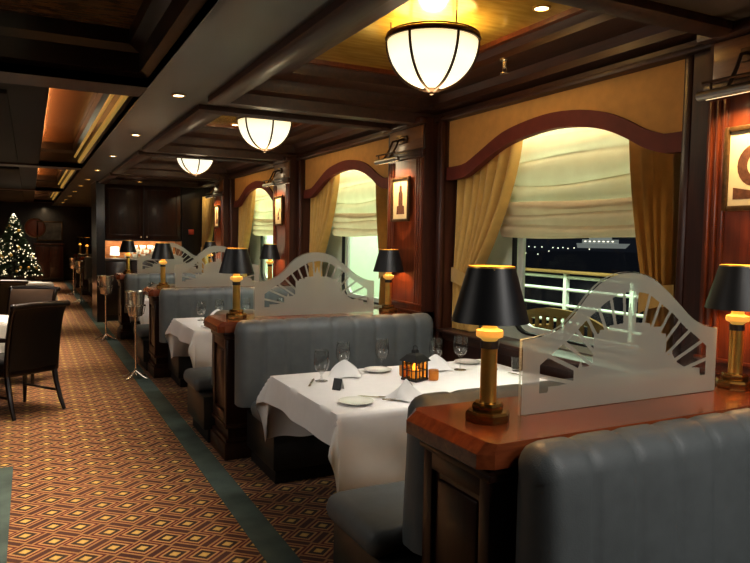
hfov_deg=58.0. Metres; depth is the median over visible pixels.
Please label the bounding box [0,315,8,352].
tablecloth
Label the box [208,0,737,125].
ceiling
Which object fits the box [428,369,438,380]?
votive holder
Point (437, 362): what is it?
folded napkin
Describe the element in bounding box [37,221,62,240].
framed picture
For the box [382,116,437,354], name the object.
wall pier
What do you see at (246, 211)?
curtain
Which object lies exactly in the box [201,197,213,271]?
curtain
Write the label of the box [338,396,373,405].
plate
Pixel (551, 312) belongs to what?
bench
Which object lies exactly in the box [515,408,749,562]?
banquette
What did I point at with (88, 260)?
banquette
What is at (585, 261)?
sea
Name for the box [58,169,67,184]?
cove
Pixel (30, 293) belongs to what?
dining chair
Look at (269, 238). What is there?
window
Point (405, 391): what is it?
folded napkin
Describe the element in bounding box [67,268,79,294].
stand
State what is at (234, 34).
ceiling
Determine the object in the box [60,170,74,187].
cove
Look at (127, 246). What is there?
table lamp
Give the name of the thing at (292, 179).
wall pier
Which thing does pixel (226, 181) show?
wall pier
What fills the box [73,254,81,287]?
divider
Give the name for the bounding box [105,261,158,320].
base cabinet
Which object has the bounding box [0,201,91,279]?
wall
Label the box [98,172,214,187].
ceiling
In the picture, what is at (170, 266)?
glass screen
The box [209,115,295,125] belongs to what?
panel
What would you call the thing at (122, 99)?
cove
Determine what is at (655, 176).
curtain
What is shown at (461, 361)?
plate
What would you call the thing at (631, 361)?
glass screen
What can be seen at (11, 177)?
panel
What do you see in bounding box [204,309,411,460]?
divider
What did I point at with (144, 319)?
tablecloth
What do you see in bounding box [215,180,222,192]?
wall
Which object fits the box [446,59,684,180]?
pelmet
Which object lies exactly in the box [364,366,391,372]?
plate
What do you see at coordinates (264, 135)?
dome light
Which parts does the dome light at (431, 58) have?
lamp shade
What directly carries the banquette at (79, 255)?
on the floor
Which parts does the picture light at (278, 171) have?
arm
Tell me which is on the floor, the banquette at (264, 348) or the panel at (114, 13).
the banquette at (264, 348)
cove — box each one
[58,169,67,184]
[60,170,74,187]
[74,94,113,157]
[78,95,128,162]
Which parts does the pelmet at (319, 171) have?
arched trim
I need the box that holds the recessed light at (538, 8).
[532,4,550,11]
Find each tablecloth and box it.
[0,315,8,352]
[26,282,57,299]
[126,295,148,323]
[165,317,211,367]
[256,359,548,491]
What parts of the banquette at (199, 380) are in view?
seat, backrest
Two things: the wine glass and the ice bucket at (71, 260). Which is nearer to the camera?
the wine glass
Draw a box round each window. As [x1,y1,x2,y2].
[250,209,267,281]
[266,235,272,276]
[323,221,378,305]
[479,225,593,354]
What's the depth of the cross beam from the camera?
4.34 m
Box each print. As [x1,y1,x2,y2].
[396,184,403,213]
[732,146,749,198]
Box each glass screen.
[137,242,201,272]
[175,245,258,287]
[255,252,373,316]
[518,272,716,414]
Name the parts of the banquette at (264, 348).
seat, backrest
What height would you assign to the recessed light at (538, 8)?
0.009 m
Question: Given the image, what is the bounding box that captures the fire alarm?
[188,229,193,234]
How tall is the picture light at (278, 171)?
0.220 m
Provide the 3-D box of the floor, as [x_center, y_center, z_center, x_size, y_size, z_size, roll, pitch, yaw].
[-5.868,0.925,9.557,8.200,0.100,28.600,-1,4,-27]
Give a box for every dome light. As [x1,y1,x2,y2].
[177,158,213,175]
[236,117,292,152]
[385,10,480,94]
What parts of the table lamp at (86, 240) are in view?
lamp shade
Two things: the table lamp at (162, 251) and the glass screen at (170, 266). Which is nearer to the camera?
the table lamp at (162, 251)
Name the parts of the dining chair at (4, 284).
rail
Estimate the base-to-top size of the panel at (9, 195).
0.440 m
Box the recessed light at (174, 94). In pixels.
[171,93,185,96]
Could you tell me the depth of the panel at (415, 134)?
5.39 m
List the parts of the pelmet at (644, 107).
arched trim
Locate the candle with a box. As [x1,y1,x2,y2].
[410,369,418,378]
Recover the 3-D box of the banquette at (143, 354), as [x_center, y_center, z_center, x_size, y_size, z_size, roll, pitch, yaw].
[-2.094,0.506,8.425,1.672,1.000,0.637,-1,4,-27]
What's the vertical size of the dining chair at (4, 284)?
0.998 m
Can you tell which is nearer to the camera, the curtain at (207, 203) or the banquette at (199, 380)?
the banquette at (199, 380)
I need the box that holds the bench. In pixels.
[527,308,607,337]
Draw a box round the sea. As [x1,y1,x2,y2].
[524,251,643,337]
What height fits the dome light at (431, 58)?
0.401 m
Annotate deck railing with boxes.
[524,268,642,327]
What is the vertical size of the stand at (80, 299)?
0.810 m
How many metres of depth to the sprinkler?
4.15 m
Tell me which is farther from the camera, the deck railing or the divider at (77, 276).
the divider at (77, 276)
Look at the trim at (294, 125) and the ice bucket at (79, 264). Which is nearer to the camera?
the trim at (294, 125)
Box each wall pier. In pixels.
[211,176,249,277]
[269,156,322,287]
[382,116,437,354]
[693,17,749,378]
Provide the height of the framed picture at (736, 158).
0.360 m
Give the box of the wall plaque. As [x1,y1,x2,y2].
[24,218,45,237]
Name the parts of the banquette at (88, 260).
backrest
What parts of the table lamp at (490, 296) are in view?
lamp shade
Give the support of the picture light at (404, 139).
attached to the panel at (415, 134)
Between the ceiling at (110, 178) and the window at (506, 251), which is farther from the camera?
the ceiling at (110, 178)
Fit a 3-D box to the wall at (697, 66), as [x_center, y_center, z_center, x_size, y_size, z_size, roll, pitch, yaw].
[-0.208,-0.131,7.010,0.400,2.510,14.590,-1,4,-27]
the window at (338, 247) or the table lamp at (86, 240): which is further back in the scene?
the table lamp at (86, 240)
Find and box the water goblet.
[314,350,329,382]
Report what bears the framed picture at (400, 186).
attached to the panel at (406, 236)
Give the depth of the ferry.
310.67 m
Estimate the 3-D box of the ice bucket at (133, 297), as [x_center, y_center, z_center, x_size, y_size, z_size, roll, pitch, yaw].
[-2.609,0.239,7.371,0.215,0.270,0.215,-2,5,-39]
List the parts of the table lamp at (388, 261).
lamp shade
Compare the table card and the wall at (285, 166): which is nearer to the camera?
the table card
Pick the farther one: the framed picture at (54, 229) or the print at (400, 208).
the framed picture at (54, 229)
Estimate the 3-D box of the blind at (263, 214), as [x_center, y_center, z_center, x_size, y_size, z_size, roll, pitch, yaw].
[-1.508,-1.071,9.614,0.060,0.845,1.420,-1,4,-27]
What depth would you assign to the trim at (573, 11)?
4.03 m
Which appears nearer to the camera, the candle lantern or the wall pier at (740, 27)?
the wall pier at (740, 27)
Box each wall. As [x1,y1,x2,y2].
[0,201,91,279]
[91,181,212,321]
[210,50,710,378]
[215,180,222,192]
[274,162,288,179]
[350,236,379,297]
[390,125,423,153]
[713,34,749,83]
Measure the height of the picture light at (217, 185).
0.220 m
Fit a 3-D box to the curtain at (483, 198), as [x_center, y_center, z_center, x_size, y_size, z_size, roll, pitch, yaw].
[0.794,-0.329,4.921,0.115,1.420,0.729,-1,4,-27]
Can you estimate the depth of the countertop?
12.35 m
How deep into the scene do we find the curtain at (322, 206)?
7.60 m
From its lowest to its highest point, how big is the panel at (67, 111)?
0.040 m
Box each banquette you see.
[77,254,91,283]
[84,257,91,296]
[124,273,200,340]
[133,284,174,370]
[159,286,294,386]
[183,305,381,442]
[234,313,432,483]
[326,373,704,562]
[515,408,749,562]
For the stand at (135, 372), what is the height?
0.810 m
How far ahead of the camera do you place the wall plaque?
22.59 m
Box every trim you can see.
[0,466,12,562]
[64,280,302,562]
[198,40,710,371]
[205,123,304,128]
[307,7,587,75]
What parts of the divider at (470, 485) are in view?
panel, moulding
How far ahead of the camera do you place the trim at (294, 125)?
7.32 m
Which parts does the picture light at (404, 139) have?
arm, wall plate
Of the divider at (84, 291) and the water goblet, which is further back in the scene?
the divider at (84, 291)
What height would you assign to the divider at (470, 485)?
0.980 m
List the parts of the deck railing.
rail, post, rail, cap rail, rail, rail, post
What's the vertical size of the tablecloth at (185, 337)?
0.410 m
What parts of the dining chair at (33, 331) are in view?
seat, post, leg, leg, seat frame, backrest, rail, leg, post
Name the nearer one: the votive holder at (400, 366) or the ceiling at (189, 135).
the votive holder at (400, 366)
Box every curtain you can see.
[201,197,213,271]
[238,189,255,276]
[308,174,339,276]
[376,184,387,304]
[451,140,522,331]
[629,140,680,354]
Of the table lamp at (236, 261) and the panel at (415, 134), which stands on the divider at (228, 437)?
the table lamp at (236, 261)
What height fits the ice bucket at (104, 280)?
0.270 m
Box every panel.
[0,0,142,28]
[0,83,48,163]
[0,166,37,188]
[0,190,34,200]
[37,168,60,175]
[42,88,97,143]
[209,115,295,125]
[214,195,223,261]
[272,183,289,284]
[315,0,572,69]
[387,156,423,311]
[693,93,749,377]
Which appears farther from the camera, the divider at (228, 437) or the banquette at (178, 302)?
the banquette at (178, 302)
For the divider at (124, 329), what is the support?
on the floor
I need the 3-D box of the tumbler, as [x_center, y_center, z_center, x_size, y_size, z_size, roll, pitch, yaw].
[0.893,0.517,4.253,0.076,0.090,0.076,-1,4,-27]
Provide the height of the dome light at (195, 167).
0.401 m
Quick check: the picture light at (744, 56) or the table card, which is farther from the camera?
the table card
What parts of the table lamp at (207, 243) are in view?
lamp shade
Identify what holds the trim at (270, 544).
on the floor
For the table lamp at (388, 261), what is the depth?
5.41 m
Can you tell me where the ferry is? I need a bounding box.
[576,237,629,248]
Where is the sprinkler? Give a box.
[499,57,508,74]
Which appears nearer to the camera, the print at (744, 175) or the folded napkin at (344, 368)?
the print at (744, 175)
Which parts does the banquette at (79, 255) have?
backrest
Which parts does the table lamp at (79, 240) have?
lamp shade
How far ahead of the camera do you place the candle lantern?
3.91 m
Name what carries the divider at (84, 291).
on the floor
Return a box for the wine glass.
[453,336,467,370]
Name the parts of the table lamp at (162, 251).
lamp shade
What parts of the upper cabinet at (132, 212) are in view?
door, panel moulding, door, panel moulding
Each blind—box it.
[253,188,272,235]
[332,170,376,236]
[500,127,635,238]
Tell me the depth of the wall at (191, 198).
12.73 m
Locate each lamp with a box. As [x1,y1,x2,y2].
[76,237,82,253]
[82,237,91,256]
[110,247,119,257]
[119,240,135,273]
[151,243,174,287]
[203,241,217,262]
[219,248,253,318]
[259,244,279,279]
[373,249,403,312]
[451,265,529,425]
[704,264,749,390]
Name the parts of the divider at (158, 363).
panel, moulding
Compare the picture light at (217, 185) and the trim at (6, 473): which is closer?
the trim at (6, 473)
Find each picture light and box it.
[205,184,218,197]
[262,168,281,186]
[374,135,407,164]
[695,46,749,100]
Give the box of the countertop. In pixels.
[105,257,158,260]
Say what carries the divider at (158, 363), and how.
on the floor
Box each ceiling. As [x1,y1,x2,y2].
[0,0,749,206]
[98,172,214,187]
[112,150,272,179]
[142,104,391,161]
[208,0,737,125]
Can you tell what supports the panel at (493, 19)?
attached to the ceiling at (610, 32)
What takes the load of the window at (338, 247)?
in the wall at (697, 66)
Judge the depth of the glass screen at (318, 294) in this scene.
5.18 m
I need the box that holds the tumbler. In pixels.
[511,356,522,371]
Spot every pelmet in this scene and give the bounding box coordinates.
[234,168,273,206]
[304,138,388,198]
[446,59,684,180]
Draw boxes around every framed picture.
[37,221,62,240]
[214,205,219,226]
[274,195,282,225]
[390,176,410,221]
[721,124,749,210]
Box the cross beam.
[0,62,146,202]
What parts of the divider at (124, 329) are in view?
panel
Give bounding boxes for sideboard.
[34,243,64,281]
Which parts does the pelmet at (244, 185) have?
arched trim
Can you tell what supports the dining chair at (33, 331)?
on the floor
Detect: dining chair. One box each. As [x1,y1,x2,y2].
[0,280,28,314]
[0,300,70,420]
[4,285,60,383]
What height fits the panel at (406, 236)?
1.220 m
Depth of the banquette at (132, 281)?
10.04 m
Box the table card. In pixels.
[332,378,344,390]
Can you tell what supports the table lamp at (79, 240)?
on the divider at (77, 276)
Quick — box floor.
[0,280,336,562]
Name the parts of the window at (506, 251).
frame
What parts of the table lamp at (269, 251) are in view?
lamp shade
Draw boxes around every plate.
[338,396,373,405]
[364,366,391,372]
[454,359,480,364]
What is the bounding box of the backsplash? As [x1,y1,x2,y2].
[105,241,174,256]
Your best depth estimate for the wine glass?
4.24 m
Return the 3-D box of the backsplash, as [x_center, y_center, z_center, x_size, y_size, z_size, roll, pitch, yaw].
[-4.566,-0.647,13.076,1.360,0.360,0.030,-1,4,-27]
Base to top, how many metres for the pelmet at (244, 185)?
0.454 m
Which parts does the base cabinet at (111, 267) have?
door, door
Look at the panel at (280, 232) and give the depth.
8.14 m
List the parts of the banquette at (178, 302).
backrest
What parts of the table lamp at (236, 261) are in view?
lamp shade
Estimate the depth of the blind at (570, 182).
4.23 m
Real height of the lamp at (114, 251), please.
0.210 m
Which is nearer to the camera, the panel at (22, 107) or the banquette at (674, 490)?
the banquette at (674, 490)
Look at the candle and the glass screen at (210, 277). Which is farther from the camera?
the glass screen at (210, 277)
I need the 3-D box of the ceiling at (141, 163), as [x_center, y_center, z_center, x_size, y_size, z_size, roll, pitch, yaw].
[-2.457,-1.670,9.166,1.805,0.320,2.754,-1,4,-27]
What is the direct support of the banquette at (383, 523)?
on the floor
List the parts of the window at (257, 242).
frame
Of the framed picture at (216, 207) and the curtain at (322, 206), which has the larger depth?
the framed picture at (216, 207)
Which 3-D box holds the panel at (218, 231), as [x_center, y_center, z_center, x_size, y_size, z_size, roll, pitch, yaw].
[-2.521,-0.768,10.904,0.023,1.220,0.590,-1,4,-27]
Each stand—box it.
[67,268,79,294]
[73,267,87,303]
[95,285,116,340]
[123,304,148,380]
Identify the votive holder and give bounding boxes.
[399,365,408,376]
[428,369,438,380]
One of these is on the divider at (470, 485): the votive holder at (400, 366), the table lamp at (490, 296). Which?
the table lamp at (490, 296)
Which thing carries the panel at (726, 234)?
attached to the wall pier at (740, 27)
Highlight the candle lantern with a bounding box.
[400,345,430,381]
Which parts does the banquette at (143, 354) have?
seat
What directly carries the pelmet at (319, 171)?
attached to the wall at (697, 66)
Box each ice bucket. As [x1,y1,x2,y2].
[69,258,77,267]
[75,261,84,272]
[97,275,113,293]
[125,290,145,316]
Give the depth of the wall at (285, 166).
8.11 m
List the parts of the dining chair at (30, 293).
post, backrest, leg, rail, post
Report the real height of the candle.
0.048 m
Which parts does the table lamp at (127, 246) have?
lamp shade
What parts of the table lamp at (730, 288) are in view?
lamp shade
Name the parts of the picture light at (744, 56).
arm, wall plate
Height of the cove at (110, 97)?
0.032 m
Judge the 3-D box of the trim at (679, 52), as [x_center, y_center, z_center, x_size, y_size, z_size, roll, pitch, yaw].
[-0.246,-0.539,6.962,0.300,1.730,14.590,-1,4,-27]
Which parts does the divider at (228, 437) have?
panel, moulding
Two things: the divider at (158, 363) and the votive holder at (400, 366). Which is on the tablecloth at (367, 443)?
the votive holder at (400, 366)
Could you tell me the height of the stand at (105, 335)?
0.810 m
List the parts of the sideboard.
door, door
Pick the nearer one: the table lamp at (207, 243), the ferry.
the table lamp at (207, 243)
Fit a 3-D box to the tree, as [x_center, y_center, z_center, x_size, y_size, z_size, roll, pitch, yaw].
[-8.002,-0.755,14.975,1.158,1.505,1.216,0,4,-8]
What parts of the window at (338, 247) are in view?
frame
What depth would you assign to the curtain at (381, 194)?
6.29 m
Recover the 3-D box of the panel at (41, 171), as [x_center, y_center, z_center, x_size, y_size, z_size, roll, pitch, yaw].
[-5.960,-2.172,12.427,0.470,0.040,5.628,-1,4,-27]
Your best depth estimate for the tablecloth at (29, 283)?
11.07 m
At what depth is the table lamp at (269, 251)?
8.09 m
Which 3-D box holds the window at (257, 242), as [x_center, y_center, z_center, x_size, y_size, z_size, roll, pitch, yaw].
[-1.414,-0.734,9.765,0.079,1.630,2.454,-1,4,-27]
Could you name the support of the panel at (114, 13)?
attached to the ceiling at (234, 34)
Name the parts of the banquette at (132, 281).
backrest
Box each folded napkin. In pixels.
[328,360,363,377]
[384,379,422,401]
[420,354,452,370]
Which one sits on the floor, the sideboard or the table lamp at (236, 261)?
the sideboard
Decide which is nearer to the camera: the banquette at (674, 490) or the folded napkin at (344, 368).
the banquette at (674, 490)
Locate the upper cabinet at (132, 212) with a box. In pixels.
[104,184,180,241]
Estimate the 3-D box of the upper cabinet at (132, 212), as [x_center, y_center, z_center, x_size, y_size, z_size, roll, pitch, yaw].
[-4.318,-1.273,12.571,1.350,1.040,0.394,-1,4,-27]
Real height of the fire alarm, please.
0.100 m
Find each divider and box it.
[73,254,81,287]
[79,257,89,294]
[113,272,202,339]
[143,285,278,377]
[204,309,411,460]
[406,377,749,562]
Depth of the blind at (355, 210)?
7.05 m
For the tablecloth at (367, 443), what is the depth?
3.38 m
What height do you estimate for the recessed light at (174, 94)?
0.009 m
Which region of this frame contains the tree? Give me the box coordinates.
[0,213,44,279]
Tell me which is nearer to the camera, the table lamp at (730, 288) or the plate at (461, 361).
the table lamp at (730, 288)

